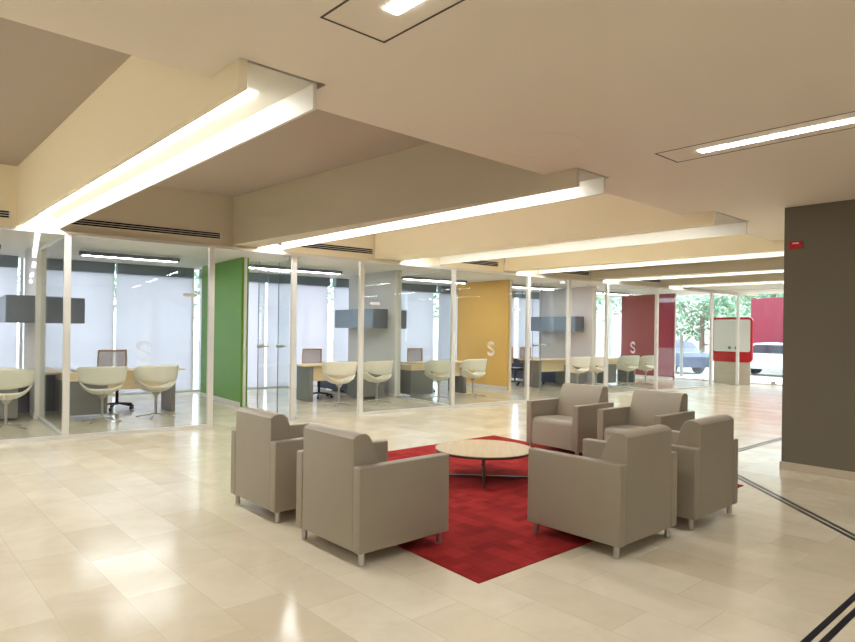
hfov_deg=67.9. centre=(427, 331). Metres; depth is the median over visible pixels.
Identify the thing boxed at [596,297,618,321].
street tree
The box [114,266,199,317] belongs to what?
street tree
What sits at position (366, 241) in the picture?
ceiling beam
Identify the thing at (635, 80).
ceiling
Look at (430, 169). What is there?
ceiling beam
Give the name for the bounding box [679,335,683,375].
bollard
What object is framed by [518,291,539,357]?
roller blind
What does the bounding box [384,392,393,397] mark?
baseboard
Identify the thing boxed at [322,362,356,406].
chair
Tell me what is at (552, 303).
wall partition
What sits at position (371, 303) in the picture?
window
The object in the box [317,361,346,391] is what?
credenza
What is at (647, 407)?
armchair
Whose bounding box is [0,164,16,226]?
ceiling beam
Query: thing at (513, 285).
strip light
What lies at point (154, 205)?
ceiling beam
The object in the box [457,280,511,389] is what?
wall partition
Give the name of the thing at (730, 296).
door
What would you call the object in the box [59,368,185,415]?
office desk
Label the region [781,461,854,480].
baseboard
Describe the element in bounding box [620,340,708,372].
car
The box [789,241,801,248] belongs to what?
sign
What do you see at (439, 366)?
chair
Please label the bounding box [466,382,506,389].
baseboard
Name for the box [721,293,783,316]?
street tree
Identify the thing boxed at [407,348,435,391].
chair
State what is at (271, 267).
strip light
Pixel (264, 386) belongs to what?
window
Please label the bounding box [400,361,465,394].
office desk
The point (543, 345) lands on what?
door
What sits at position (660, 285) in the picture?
ceiling beam
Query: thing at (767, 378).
ground
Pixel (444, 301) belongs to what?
roller blind
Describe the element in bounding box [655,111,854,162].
recessed light
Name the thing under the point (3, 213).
ceiling vent
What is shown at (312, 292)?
roller blind
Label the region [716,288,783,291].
ceiling light
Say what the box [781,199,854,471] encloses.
wall
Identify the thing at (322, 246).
air vent
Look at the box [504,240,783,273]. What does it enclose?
ceiling light
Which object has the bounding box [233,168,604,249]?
ceiling light
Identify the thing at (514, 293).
roller blind
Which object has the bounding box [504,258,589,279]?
ceiling beam
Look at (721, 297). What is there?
window
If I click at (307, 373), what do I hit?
office desk
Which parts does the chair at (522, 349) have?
frame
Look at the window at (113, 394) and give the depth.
13.82 m
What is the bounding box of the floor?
[0,374,854,641]
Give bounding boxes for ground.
[16,340,781,392]
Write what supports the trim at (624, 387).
in the wall partition at (552, 303)
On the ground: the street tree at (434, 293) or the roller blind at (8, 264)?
the street tree at (434, 293)
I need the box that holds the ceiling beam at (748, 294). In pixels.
[716,291,757,295]
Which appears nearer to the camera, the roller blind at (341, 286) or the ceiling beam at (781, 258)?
the ceiling beam at (781, 258)
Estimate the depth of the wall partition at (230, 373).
12.65 m
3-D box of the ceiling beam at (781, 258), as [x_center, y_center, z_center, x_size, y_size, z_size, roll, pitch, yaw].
[5.885,-1.660,13.598,1.071,0.578,4.901,1,0,-42]
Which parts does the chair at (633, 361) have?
backrest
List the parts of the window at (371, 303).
room number plate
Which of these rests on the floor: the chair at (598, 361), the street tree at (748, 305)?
the chair at (598, 361)
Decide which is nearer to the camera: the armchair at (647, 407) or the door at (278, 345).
the armchair at (647, 407)
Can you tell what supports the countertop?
on the credenza at (51, 373)
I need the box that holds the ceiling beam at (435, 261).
[374,234,503,271]
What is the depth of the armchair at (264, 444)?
5.01 m
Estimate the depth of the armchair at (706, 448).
4.97 m
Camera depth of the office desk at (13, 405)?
9.94 m
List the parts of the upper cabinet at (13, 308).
door, door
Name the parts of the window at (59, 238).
rail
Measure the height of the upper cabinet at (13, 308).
0.440 m
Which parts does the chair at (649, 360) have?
backrest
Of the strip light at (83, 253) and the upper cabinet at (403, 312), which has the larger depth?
the upper cabinet at (403, 312)
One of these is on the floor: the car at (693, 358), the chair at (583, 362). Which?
the chair at (583, 362)
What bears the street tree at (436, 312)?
on the ground
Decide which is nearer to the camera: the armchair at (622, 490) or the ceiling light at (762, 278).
the armchair at (622, 490)
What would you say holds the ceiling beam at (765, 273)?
attached to the ceiling at (635, 80)
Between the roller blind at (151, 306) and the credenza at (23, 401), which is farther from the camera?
the roller blind at (151, 306)
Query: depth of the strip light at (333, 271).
13.97 m
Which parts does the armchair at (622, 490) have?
leg, armrest, leg, armrest, backrest, leg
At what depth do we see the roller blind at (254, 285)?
15.53 m
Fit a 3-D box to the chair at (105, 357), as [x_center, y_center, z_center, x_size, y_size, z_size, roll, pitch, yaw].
[-5.692,0.882,11.646,0.680,1.075,0.615,1,0,-43]
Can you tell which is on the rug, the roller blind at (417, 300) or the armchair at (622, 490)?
the armchair at (622, 490)
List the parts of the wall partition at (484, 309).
trim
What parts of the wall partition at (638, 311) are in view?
trim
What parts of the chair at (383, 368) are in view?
backrest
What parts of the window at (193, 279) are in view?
frame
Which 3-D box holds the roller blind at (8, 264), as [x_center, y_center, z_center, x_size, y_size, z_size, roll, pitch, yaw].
[-8.730,-0.072,12.082,1.560,2.813,0.210,1,0,-37]
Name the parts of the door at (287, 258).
handle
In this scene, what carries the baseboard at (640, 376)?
attached to the wall partition at (638, 311)
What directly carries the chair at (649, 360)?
on the floor
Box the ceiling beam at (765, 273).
[674,273,781,278]
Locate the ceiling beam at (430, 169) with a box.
[233,142,541,233]
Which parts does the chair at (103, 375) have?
backrest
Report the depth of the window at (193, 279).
14.84 m
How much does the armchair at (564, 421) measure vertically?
0.828 m
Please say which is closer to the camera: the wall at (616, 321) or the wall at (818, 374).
the wall at (818, 374)
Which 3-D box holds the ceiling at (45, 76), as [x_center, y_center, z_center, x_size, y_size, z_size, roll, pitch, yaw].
[0.215,-2.052,9.525,29.000,0.050,6.929,1,0,-42]
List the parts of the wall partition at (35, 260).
trim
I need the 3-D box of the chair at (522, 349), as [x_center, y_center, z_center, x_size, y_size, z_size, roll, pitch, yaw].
[3.081,1.003,18.612,0.680,1.075,0.615,1,0,-43]
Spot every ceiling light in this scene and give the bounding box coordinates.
[17,58,316,228]
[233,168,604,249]
[375,211,746,264]
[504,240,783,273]
[591,261,783,281]
[660,273,783,287]
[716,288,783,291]
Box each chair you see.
[0,369,35,428]
[77,366,127,423]
[97,349,133,410]
[133,365,178,419]
[302,348,332,398]
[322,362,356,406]
[363,361,392,403]
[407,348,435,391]
[424,360,449,400]
[459,359,486,397]
[511,347,522,385]
[520,347,543,383]
[570,357,590,383]
[588,356,603,385]
[617,355,639,385]
[636,355,653,385]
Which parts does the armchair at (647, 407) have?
armrest, seat, backrest, armrest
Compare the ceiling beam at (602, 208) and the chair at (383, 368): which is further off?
the chair at (383, 368)
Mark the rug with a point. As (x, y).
(489, 535)
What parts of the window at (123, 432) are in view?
room number plate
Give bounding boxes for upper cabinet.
[0,295,34,322]
[46,297,84,323]
[335,309,387,327]
[401,310,406,328]
[531,316,583,331]
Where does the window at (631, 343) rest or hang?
on the floor
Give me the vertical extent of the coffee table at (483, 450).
0.302 m
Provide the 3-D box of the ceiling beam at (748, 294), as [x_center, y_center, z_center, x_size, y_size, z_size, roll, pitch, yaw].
[9.310,-1.514,19.231,2.508,0.775,0.150,1,0,-37]
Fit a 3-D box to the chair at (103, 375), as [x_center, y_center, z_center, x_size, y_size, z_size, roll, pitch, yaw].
[-5.155,0.986,10.075,0.736,0.886,0.588,1,0,-30]
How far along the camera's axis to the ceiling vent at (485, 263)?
12.95 m
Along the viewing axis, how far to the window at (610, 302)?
24.32 m
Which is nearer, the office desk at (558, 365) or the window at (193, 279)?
the window at (193, 279)
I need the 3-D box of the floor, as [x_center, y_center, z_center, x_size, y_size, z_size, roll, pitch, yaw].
[1.844,1.626,7.654,29.000,0.200,22.901,1,0,-42]
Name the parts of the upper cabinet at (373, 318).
door, door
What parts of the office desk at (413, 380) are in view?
wood drawer, modesty panel, leg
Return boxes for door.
[257,256,289,418]
[276,257,298,419]
[531,281,565,396]
[539,281,566,395]
[703,296,735,384]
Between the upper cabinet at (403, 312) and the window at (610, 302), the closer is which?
the upper cabinet at (403, 312)
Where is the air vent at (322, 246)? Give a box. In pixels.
[275,243,372,253]
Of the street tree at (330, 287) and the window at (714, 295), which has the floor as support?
the window at (714, 295)
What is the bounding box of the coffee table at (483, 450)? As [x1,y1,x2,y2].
[435,440,530,487]
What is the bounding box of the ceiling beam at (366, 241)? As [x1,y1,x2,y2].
[233,203,373,259]
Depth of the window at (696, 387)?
17.40 m
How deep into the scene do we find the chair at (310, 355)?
14.22 m
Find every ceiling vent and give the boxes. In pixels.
[0,210,10,218]
[70,218,220,238]
[462,260,498,266]
[559,271,588,275]
[638,279,659,282]
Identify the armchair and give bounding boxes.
[231,407,310,522]
[296,423,448,566]
[526,383,613,454]
[528,424,676,558]
[597,389,694,440]
[606,414,737,529]
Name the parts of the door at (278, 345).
handle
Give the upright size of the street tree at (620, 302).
6.731 m
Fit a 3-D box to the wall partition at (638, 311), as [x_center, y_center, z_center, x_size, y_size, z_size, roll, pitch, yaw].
[7.299,0.171,22.204,0.140,2.860,2.990,1,0,-37]
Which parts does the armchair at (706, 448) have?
armrest, leg, backrest, armrest, leg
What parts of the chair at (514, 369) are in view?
seat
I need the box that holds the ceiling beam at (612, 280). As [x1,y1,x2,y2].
[590,270,659,285]
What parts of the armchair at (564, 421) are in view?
armrest, seat, backrest, armrest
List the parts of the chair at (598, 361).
backrest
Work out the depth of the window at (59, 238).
9.36 m
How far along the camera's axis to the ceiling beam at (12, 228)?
10.42 m
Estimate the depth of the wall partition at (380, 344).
14.64 m
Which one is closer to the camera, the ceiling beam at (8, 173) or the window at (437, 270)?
the ceiling beam at (8, 173)
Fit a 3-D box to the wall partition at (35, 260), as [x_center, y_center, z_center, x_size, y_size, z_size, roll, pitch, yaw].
[-7.096,-0.028,11.382,0.144,2.860,2.840,1,0,-37]
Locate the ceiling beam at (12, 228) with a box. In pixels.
[0,225,741,295]
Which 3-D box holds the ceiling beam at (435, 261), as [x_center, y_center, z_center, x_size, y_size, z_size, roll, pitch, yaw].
[0.276,-1.639,12.380,3.211,0.775,0.150,1,0,-37]
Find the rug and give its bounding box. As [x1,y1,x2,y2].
[388,435,743,583]
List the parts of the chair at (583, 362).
backrest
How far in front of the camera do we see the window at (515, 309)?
13.08 m
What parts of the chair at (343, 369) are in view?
backrest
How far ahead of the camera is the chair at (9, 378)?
9.11 m
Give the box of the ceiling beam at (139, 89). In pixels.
[17,55,280,210]
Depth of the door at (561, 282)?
15.29 m
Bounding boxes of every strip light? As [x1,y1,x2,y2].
[79,250,179,261]
[249,263,290,270]
[297,268,342,273]
[402,276,466,283]
[512,284,525,287]
[531,286,554,289]
[597,291,629,295]
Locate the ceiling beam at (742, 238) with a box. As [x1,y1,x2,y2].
[505,234,769,262]
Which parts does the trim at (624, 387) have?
rail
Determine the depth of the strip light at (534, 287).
18.33 m
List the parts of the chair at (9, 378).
backrest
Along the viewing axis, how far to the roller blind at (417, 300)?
18.52 m
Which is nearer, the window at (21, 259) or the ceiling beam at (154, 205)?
the ceiling beam at (154, 205)
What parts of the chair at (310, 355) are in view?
frame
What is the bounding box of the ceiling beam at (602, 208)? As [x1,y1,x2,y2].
[375,193,679,248]
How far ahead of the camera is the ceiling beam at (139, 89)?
5.27 m
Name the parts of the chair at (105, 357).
frame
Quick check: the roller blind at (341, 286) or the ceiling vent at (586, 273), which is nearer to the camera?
the ceiling vent at (586, 273)
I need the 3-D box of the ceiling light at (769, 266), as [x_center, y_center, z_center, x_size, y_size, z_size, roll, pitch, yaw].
[6.003,-1.288,13.410,1.120,0.162,5.210,1,0,-42]
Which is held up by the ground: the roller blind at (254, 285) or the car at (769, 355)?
the car at (769, 355)
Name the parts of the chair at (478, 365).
backrest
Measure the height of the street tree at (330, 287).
6.077 m
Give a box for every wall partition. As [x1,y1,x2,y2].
[23,241,46,418]
[198,257,248,406]
[346,270,401,397]
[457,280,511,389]
[539,286,596,384]
[621,293,676,379]
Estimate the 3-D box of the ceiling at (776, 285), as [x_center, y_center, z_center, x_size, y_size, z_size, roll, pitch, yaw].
[9.948,-1.213,17.307,4.100,0.100,4.700,1,0,-42]
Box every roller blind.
[0,255,17,367]
[45,258,114,394]
[115,263,193,394]
[198,269,267,390]
[266,274,329,387]
[332,278,348,361]
[401,283,436,363]
[437,286,457,379]
[511,291,517,370]
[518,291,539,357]
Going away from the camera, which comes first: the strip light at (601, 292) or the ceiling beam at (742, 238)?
the ceiling beam at (742, 238)
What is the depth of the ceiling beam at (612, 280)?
15.99 m
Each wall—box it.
[514,294,775,354]
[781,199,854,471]
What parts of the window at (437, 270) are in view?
rail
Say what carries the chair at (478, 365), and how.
on the floor
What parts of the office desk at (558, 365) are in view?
leg, modesty panel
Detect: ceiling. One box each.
[0,0,854,240]
[0,17,430,196]
[0,230,725,298]
[686,283,783,293]
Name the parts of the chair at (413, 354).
frame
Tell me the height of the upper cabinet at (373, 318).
0.440 m
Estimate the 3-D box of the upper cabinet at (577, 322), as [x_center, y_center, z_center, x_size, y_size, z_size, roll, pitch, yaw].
[3.904,-0.216,19.224,0.398,0.440,1.750,1,0,-37]
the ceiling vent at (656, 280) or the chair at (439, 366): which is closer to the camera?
the chair at (439, 366)
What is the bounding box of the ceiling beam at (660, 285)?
[660,285,715,291]
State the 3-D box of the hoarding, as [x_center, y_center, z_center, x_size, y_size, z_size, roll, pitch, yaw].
[21.068,0.276,22.936,0.100,3.450,18.000,1,0,-42]
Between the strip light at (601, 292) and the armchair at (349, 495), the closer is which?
the armchair at (349, 495)
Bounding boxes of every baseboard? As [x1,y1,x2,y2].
[27,409,33,418]
[200,392,239,406]
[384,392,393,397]
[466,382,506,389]
[635,375,672,379]
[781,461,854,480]
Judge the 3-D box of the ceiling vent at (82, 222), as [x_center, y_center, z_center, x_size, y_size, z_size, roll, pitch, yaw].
[-3.988,-1.460,9.047,2.120,0.100,0.015,1,0,-37]
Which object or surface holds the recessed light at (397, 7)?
in the ceiling at (635, 80)
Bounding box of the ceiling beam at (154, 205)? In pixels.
[17,186,233,246]
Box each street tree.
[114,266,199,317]
[265,280,333,312]
[434,293,438,317]
[434,293,517,330]
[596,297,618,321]
[604,296,697,326]
[676,295,744,351]
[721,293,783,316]
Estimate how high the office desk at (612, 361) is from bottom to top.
0.762 m
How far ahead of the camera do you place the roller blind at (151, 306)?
14.14 m
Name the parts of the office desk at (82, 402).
wood drawer, modesty panel, leg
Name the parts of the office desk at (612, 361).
wood drawer, leg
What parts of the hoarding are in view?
hoarding panel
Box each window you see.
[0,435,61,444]
[19,258,110,395]
[37,235,63,434]
[69,246,206,438]
[111,274,191,395]
[190,270,261,391]
[262,386,315,388]
[363,262,450,414]
[396,269,450,405]
[455,308,525,407]
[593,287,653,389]
[608,313,655,395]
[609,298,611,356]
[658,386,710,390]
[677,295,714,380]
[720,296,772,384]
[771,293,781,385]
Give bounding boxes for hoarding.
[751,297,783,373]
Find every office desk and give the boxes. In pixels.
[0,388,17,418]
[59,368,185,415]
[289,363,383,401]
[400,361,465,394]
[518,358,584,387]
[596,357,634,382]
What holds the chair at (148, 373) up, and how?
on the floor
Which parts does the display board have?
panel, frame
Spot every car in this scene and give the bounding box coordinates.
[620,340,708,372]
[750,342,782,373]
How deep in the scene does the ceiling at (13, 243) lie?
12.92 m
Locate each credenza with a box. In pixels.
[0,367,28,412]
[45,367,61,410]
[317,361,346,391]
[511,357,555,381]
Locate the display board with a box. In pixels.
[713,317,753,384]
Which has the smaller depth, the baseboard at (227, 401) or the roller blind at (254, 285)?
the baseboard at (227, 401)
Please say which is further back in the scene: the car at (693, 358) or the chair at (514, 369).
the car at (693, 358)
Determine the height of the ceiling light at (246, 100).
0.162 m
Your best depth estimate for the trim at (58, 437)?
8.20 m
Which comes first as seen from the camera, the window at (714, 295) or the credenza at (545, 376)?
the credenza at (545, 376)
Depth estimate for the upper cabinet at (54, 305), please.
10.86 m
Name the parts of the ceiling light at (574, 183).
panel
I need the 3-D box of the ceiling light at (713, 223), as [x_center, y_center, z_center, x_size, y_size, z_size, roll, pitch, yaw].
[1.573,-1.613,9.704,1.570,0.690,5.775,1,0,-42]
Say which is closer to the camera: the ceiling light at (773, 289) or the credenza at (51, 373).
the credenza at (51, 373)
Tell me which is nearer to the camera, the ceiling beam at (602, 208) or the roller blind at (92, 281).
the ceiling beam at (602, 208)
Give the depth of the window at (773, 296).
19.44 m
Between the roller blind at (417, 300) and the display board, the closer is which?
the roller blind at (417, 300)
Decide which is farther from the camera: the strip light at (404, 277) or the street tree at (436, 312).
the street tree at (436, 312)
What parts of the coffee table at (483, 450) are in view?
leg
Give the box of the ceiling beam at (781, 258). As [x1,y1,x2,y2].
[592,256,783,271]
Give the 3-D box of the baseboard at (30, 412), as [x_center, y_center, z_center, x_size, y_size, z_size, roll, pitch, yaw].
[-6.907,1.360,10.982,0.012,0.090,1.890,1,0,-37]
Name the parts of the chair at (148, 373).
backrest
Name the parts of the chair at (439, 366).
backrest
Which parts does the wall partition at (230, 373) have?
trim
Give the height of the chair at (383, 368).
0.886 m
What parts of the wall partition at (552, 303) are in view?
trim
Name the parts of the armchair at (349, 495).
leg, backrest, armrest, leg, armrest, leg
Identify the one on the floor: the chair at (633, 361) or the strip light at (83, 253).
the chair at (633, 361)
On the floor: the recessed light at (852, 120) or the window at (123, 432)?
the window at (123, 432)
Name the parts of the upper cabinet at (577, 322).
door, door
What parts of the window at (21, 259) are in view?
frame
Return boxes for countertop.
[45,367,61,374]
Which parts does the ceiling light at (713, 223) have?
panel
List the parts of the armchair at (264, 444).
leg, backrest, armrest, leg, armrest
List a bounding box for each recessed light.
[320,0,464,42]
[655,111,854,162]
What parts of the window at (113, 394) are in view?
frame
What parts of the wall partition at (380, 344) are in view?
trim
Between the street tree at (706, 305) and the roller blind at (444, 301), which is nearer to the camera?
the roller blind at (444, 301)

